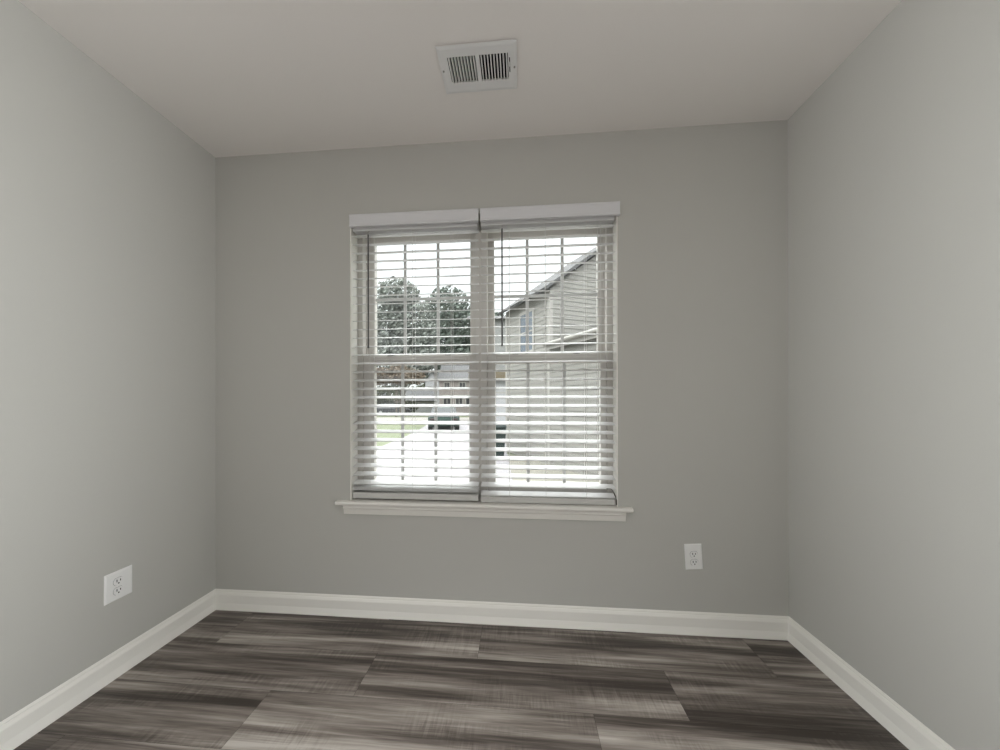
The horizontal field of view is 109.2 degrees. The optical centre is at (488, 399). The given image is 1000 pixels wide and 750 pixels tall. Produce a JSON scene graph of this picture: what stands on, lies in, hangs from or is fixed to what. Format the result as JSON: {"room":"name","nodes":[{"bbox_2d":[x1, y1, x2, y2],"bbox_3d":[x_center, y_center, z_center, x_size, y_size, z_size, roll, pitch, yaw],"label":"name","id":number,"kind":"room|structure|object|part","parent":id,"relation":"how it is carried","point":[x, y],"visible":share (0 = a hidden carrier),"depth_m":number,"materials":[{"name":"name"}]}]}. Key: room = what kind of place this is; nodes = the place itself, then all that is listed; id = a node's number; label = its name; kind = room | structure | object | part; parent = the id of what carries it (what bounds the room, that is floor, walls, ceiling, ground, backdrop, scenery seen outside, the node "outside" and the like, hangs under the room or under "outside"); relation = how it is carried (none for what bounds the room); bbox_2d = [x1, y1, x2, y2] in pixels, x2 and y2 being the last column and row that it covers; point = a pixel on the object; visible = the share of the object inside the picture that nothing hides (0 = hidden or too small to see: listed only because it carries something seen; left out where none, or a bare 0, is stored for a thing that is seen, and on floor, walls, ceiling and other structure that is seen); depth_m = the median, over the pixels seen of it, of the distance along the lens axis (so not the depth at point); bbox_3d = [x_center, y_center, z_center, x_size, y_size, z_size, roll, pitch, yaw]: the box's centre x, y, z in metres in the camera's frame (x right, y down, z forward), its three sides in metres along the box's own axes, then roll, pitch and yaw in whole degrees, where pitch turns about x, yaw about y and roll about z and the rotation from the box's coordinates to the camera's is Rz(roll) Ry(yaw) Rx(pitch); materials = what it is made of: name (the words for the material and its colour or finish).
{"room":"empty room","nodes":[
{"label":"empty room","id":0,"kind":"room"},
{"bbox_2d":[0,0,215,721],"bbox_3d":[-1.830,-0.099,-1.366,0.120,2.440,6.620,0,0,5],"label":"wall","id":1,"kind":"structure","parent":0,"point":[108,429],"depth_m":1.36,"materials":[{"name":"paint"}]},
{"bbox_2d":[0,589,215,749],"bbox_3d":[-1.544,1.073,1.076,0.022,0.102,1.700,0,0,5],"label":"baseboard","id":2,"kind":"structure","parent":1,"relation":"attached to","point":[19,727],"depth_m":1.36,"materials":[{"name":"white paint"}]},
{"bbox_2d":[104,565,131,605],"bbox_3d":[-1.517,0.759,1.458,0.009,0.117,0.101,0,0,5],"label":"electrical outlet","id":3,"kind":"object","parent":1,"relation":"attached to","point":[117,584],"visible":1,"depth_m":1.45,"materials":[{"name":"white plastic"}]},
{"bbox_2d":[113,585,122,594],"bbox_3d":[-1.515,0.780,1.452,0.005,0.030,0.037,0,0,5],"label":"receptacle","id":4,"kind":"object","parent":3,"relation":"attached to","point":[117,589],"depth_m":1.45,"materials":[{"name":"grey plastic"}]},
{"bbox_2d":[113,576,122,585],"bbox_3d":[-1.516,0.742,1.452,0.005,0.028,0.034,0,0,5],"label":"receptacle","id":5,"kind":"object","parent":3,"relation":"attached to","point":[117,580],"depth_m":1.45,"materials":[{"name":"grey plastic"}]},
{"bbox_2d":[18,0,901,157],"bbox_3d":[-0.318,-1.381,-1.402,3.145,0.120,6.810,0,0,5],"label":"ceiling","id":6,"kind":"structure","parent":0,"point":[237,77],"depth_m":1.38,"materials":[{"name":"white paint"}]},
{"bbox_2d":[435,39,516,93],"bbox_3d":[-0.040,-1.370,1.408,0.302,0.132,0.204,0,0,5],"label":"ceiling vent","id":7,"kind":"object","parent":6,"relation":"in","point":[479,61],"visible":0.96,"depth_m":1.42,"materials":[{"name":"white metal"}]},
{"bbox_2d":[14,610,908,749],"bbox_3d":[-0.313,1.169,-1.405,3.145,0.100,6.810,0,0,5],"label":"floor","id":8,"kind":"structure","parent":0,"point":[233,680],"depth_m":1.37,"materials":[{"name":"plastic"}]},
{"bbox_2d":[215,120,788,615],"bbox_3d":[-0.027,-0.097,1.894,3.145,2.440,0.190,0,0,5],"label":"wall","id":9,"kind":"structure","parent":0,"point":[702,222],"depth_m":1.77,"materials":[{"name":"paint"}]},
{"bbox_2d":[358,221,480,498],"bbox_3d":[-0.372,-0.201,1.959,0.678,1.494,0.110,0,0,5],"label":"window","id":10,"kind":"structure","parent":9,"relation":"in","point":[475,306],"depth_m":1.93,"materials":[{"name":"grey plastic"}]},
{"bbox_2d":[349,208,479,500],"bbox_3d":[-0.383,-0.223,1.850,0.674,1.478,0.085,0,0,5],"label":"window blind","id":11,"kind":"object","parent":10,"relation":"attached to","point":[453,221],"visible":1,"depth_m":1.85,"materials":[{"name":"white plastic"}]},
{"bbox_3d":[-0.392,-0.197,1.866,0.002,1.372,0.055,0,0,5],"label":"ladder cord","id":12,"kind":"part","parent":11,"relation":"part of","materials":[{"name":"white fabric"}]},
{"bbox_3d":[-0.382,0.501,1.863,0.663,0.030,0.052,0,0,5],"label":"rail","id":13,"kind":"part","parent":11,"relation":"part of","materials":[{"name":"grey plastic"}]},
{"bbox_3d":[-0.376,0.136,1.925,0.614,0.749,0.042,0,0,5],"label":"sash","id":14,"kind":"part","parent":10,"relation":"part of","materials":[{"name":"grey plastic"}]},
{"bbox_2d":[401,365,437,479],"bbox_3d":[-0.362,0.122,1.922,0.521,0.623,0.007,0,0,5],"label":"grille","id":15,"kind":"object","parent":10,"relation":"attached to","point":[402,366],"depth_m":1.93,"materials":[{"name":"grey plastic"}]},
{"bbox_3d":[-0.372,-0.558,1.979,0.614,0.713,0.038,0,0,5],"label":"sash","id":16,"kind":"part","parent":10,"relation":"part of","materials":[{"name":"grey plastic"}]},
{"bbox_2d":[376,243,469,353],"bbox_3d":[-0.367,-0.562,1.973,0.538,0.628,0.007,0,0,5],"label":"grille","id":17,"kind":"object","parent":10,"relation":"attached to","point":[438,298],"depth_m":1.98,"materials":[{"name":"grey plastic"}]},
{"bbox_2d":[350,212,617,506],"bbox_3d":[-0.043,-0.214,1.843,1.363,1.477,0.085,0,0,5],"label":"trim","id":18,"kind":"structure","parent":9,"relation":"attached to","point":[353,249],"depth_m":1.86,"materials":[{"name":"white paint"}]},
{"bbox_2d":[343,506,625,521],"bbox_3d":[-0.044,0.570,1.790,1.428,0.048,0.019,0,0,5],"label":"trim","id":19,"kind":"structure","parent":9,"relation":"attached to","point":[371,510],"depth_m":1.78,"materials":[{"name":"white paint"}]},
{"bbox_2d":[335,498,633,512],"bbox_3d":[-0.046,0.535,1.821,1.496,0.021,0.108,0,0,5],"label":"window sill","id":20,"kind":"structure","parent":9,"relation":"attached to","point":[478,504],"depth_m":1.78,"materials":[{"name":"white paint"}]},
{"bbox_2d":[216,589,788,640],"bbox_3d":[-0.034,1.072,1.787,2.905,0.102,0.022,0,0,5],"label":"baseboard","id":21,"kind":"structure","parent":9,"relation":"attached to","point":[751,626],"depth_m":1.77,"materials":[{"name":"white paint"}]},
{"bbox_2d":[481,228,612,492],"bbox_3d":[0.303,-0.202,1.900,0.678,1.494,0.110,0,0,5],"label":"window","id":22,"kind":"structure","parent":9,"relation":"in","point":[605,310],"depth_m":1.87,"materials":[{"name":"grey plastic"}]},
{"bbox_2d":[494,238,596,351],"bbox_3d":[0.305,-0.564,1.915,0.550,0.628,0.007,0,0,5],"label":"grille","id":23,"kind":"object","parent":22,"relation":"attached to","point":[562,295],"depth_m":1.91,"materials":[{"name":"grey plastic"}]},
{"bbox_3d":[0.305,-0.559,1.920,0.614,0.713,0.038,0,0,5],"label":"sash","id":24,"kind":"part","parent":22,"relation":"part of","materials":[{"name":"grey plastic"}]},
{"bbox_3d":[0.301,0.135,1.866,0.614,0.749,0.042,0,0,5],"label":"sash","id":25,"kind":"part","parent":22,"relation":"part of","materials":[{"name":"grey plastic"}]},
{"bbox_2d":[480,201,619,504],"bbox_3d":[0.300,-0.221,1.790,0.686,1.484,0.085,0,0,5],"label":"window blind","id":26,"kind":"object","parent":22,"relation":"attached to","point":[597,215],"visible":1,"depth_m":1.79,"materials":[{"name":"white plastic"}]},
{"bbox_3d":[0.106,-0.194,1.822,0.002,1.378,0.055,0,0,5],"label":"ladder cord","id":27,"kind":"part","parent":26,"relation":"part of","materials":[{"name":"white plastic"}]},
{"bbox_3d":[0.289,-0.195,1.806,0.002,1.378,0.055,0,0,5],"label":"ladder cord","id":28,"kind":"part","parent":26,"relation":"part of","materials":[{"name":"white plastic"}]},
{"bbox_3d":[0.295,0.506,1.804,0.666,0.030,0.052,0,0,5],"label":"rail","id":29,"kind":"part","parent":26,"relation":"part of","materials":[{"name":"grey plastic"}]},
{"bbox_3d":[0.487,-0.195,1.789,0.002,1.378,0.055,0,0,5],"label":"ladder cord","id":30,"kind":"part","parent":26,"relation":"part of","materials":[{"name":"white fabric"}]},
{"bbox_3d":[0.539,-0.260,1.752,0.006,1.253,0.004,0,0,-40],"label":"lift cord","id":31,"kind":"part","parent":26,"relation":"part of","materials":[{"name":"white fabric"}]},
{"bbox_3d":[0.553,-0.260,1.751,0.006,1.253,0.004,0,0,-40],"label":"lift cord","id":32,"kind":"part","parent":26,"relation":"part of","materials":[{"name":"white fabric"}]},
{"bbox_2d":[506,363,599,482],"bbox_3d":[0.307,0.121,1.863,0.543,0.623,0.007,0,0,5],"label":"grille","id":33,"kind":"object","parent":22,"relation":"attached to","point":[527,364],"depth_m":1.86,"materials":[{"name":"grey plastic"}]},
{"bbox_2d":[684,544,702,569],"bbox_3d":[0.985,0.754,1.704,0.086,0.128,0.009,0,0,5],"label":"electrical outlet","id":34,"kind":"object","parent":9,"relation":"attached to","point":[693,552],"visible":1,"depth_m":1.70,"materials":[{"name":"white plastic"}]},
{"bbox_2d":[690,559,697,565],"bbox_3d":[0.986,0.780,1.702,0.037,0.031,0.005,0,0,5],"label":"receptacle","id":35,"kind":"object","parent":34,"relation":"attached to","point":[693,562],"depth_m":1.70,"materials":[{"name":"grey plastic"}]},
{"bbox_2d":[690,551,697,557],"bbox_3d":[0.984,0.741,1.703,0.034,0.029,0.005,0,0,5],"label":"receptacle","id":36,"kind":"object","parent":34,"relation":"attached to","point":[693,554],"depth_m":1.70,"materials":[{"name":"grey plastic"}]},
{"bbox_2d":[788,0,999,749],"bbox_3d":[1.183,-0.104,-1.630,0.120,2.440,6.620,0,0,5],"label":"wall","id":37,"kind":"structure","parent":0,"point":[894,158],"depth_m":1.17,"materials":[{"name":"paint"}]},
{"bbox_2d":[788,617,954,749],"bbox_3d":[1.329,1.068,0.825,0.022,0.102,1.700,0,0,5],"label":"baseboard","id":38,"kind":"structure","parent":37,"relation":"attached to","point":[913,734],"depth_m":1.28,"materials":[{"name":"white paint"}]},
{"label":"outside","id":39,"kind":"structure","parent":0,"visible":0},
{"bbox_2d":[377,416,515,454],"bbox_3d":[-2.644,1.822,27.120,130.000,0.280,130.000,0,0,5],"label":"ground","id":40,"kind":"structure","parent":39,"point":[379,426],"depth_m":20.04,"materials":[{"name":"green plant"}]},
{"bbox_2d":[377,407,413,412],"bbox_3d":[-11.024,1.087,41.506,4.300,1.250,1.794,0,0,2],"label":"car","id":41,"kind":"object","parent":40,"relation":"on","point":[379,409],"visible":0.52,"depth_m":40.65,"materials":[{"name":"grey metal"}]},
{"bbox_2d":[377,399,418,412],"bbox_3d":[-11.659,0.714,43.593,6.376,2.192,1.634,0,0,5],"label":"hedge","id":42,"kind":"object","parent":40,"relation":"on","point":[381,401],"visible":0.13,"depth_m":43.27,"materials":[{"name":"green plant"}]},
{"bbox_2d":[377,384,424,402],"bbox_3d":[-7.454,-0.989,86.793,51.902,7.107,3.744,0,0,5],"label":"hedge","id":43,"kind":"object","parent":40,"relation":"on","point":[380,392],"visible":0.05,"depth_m":87.44,"materials":[{"name":"green plant"}]},
{"bbox_2d":[377,365,425,416],"bbox_3d":[-9.287,-0.864,35.251,6.186,5.196,1.835,0,0,5],"label":"tree","id":44,"kind":"object","parent":40,"relation":"on","point":[420,375],"visible":0.47,"depth_m":34.92,"materials":[{"name":"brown plant"}]},
{"bbox_2d":[377,276,440,412],"bbox_3d":[-9.620,-5.947,39.278,8.605,15.376,6.024,0,0,5],"label":"tree","id":45,"kind":"object","parent":40,"relation":"on","point":[393,309],"visible":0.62,"depth_m":37.98,"materials":[{"name":"green plant"}]},
{"bbox_2d":[405,390,437,412],"bbox_3d":[-9.250,0.113,49.234,4.400,3.282,4.153,0,0,-8],"label":"garage","id":46,"kind":"structure","parent":40,"relation":"on","point":[408,392],"depth_m":47.64,"materials":[{"name":"grey"}]},
{"bbox_3d":[-8.944,1.056,47.493,2.600,1.210,0.030,0,0,-8],"label":"door panel","id":47,"kind":"part","parent":46,"relation":"part of","materials":[{"name":"grey metal"}]},
{"bbox_2d":[424,372,438,403],"bbox_3d":[-8.560,-1.248,54.174,2.787,5.915,5.000,0,0,-8],"label":"gabled house","id":48,"kind":"structure","parent":40,"relation":"on","point":[431,376],"depth_m":51.93,"materials":[{"name":"grey"}]},
{"bbox_2d":[422,285,469,375],"bbox_3d":[-6.591,-9.739,66.000,15.421,23.024,10.132,0,0,5],"label":"tree","id":49,"kind":"object","parent":40,"relation":"on","point":[462,316],"visible":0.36,"depth_m":63.17,"materials":[{"name":"green plant"}]},
{"bbox_2d":[437,365,468,412],"bbox_3d":[-2.122,-1.192,42.006,6.900,5.749,8.598,0,0,0],"label":"house","id":50,"kind":"structure","parent":40,"relation":"on","point":[442,375],"depth_m":38.00,"materials":[{"name":"grey"}]},
{"bbox_3d":[-4.459,0.105,37.983,0.700,1.050,0.030,0,0,0],"label":"pane","id":51,"kind":"part","parent":50,"relation":"part of","materials":[{"name":"black"}]},
{"bbox_3d":[-3.159,0.103,37.987,0.700,1.050,0.030,0,0,0],"label":"pane","id":52,"kind":"part","parent":50,"relation":"part of","materials":[{"name":"black"}]},
{"bbox_2d":[467,316,505,420],"bbox_3d":[0.877,-2.401,27.517,4.800,8.196,6.731,0,0,0],"label":"house","id":53,"kind":"structure","parent":40,"relation":"on","point":[498,348],"depth_m":24.55,"materials":[{"name":"grey"}]},
{"bbox_2d":[498,247,598,474],"bbox_3d":[3.973,-1.551,9.454,5.523,6.356,6.000,0,0,-22],"label":"neighbor house","id":54,"kind":"structure","parent":40,"relation":"on","point":[555,314],"depth_m":9.07,"materials":[{"name":"grey"}]},
{"bbox_3d":[1.065,-1.893,9.952,0.018,1.050,0.700,0,0,-22],"label":"pane","id":55,"kind":"part","parent":54,"relation":"part of","materials":[{"name":"clear glass"}]},
{"bbox_3d":[1.060,-1.893,9.950,0.030,1.210,0.860,0,0,-22],"label":"window casing","id":56,"kind":"part","parent":54,"relation":"part of","materials":[{"name":"grey wood"}]},
{"bbox_2d":[508,455,598,481],"bbox_3d":[2.639,1.630,6.331,4.850,0.050,7.700,0,0,5],"label":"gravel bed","id":57,"kind":"object","parent":40,"relation":"on","point":[568,472],"visible":0.11,"depth_m":7.86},
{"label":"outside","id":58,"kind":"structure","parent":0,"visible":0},
{"bbox_2d":[377,417,468,420],"bbox_3d":[-7.359,1.688,30.595,100.000,0.034,6.900,0,0,5],"label":"road","id":59,"kind":"structure","parent":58,"point":[378,418],"depth_m":30.82,"materials":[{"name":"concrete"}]},
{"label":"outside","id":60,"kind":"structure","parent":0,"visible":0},
{"bbox_2d":[377,425,512,480],"bbox_3d":[-0.922,1.657,14.673,6.572,0.030,24.412,0,0,0],"label":"driveway","id":61,"kind":"structure","parent":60,"point":[461,427],"depth_m":10.63,"materials":[{"name":"concrete"}]},
{"bbox_2d":[428,407,459,429],"bbox_3d":[-2.582,0.999,20.390,1.664,1.300,4.200,0,0,-7],"label":"car","id":62,"kind":"object","parent":61,"relation":"on","point":[439,409],"visible":0.63,"depth_m":18.54,"materials":[{"name":"grey paint"}]},
{"bbox_2d":[496,425,506,455],"bbox_3d":[0.151,1.159,10.098,0.581,0.950,0.714,0,0,-12],"label":"trash bin","id":63,"kind":"object","parent":61,"relation":"on","point":[498,427],"visible":0.3,"depth_m":9.82,"materials":[{"name":"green plastic"}]},
{"bbox_3d":[0.159,0.729,10.063,0.581,0.090,0.641,0,0,-12],"label":"lid","id":64,"kind":"part","parent":63,"relation":"part of","materials":[{"name":"grey plastic"}]}
]}

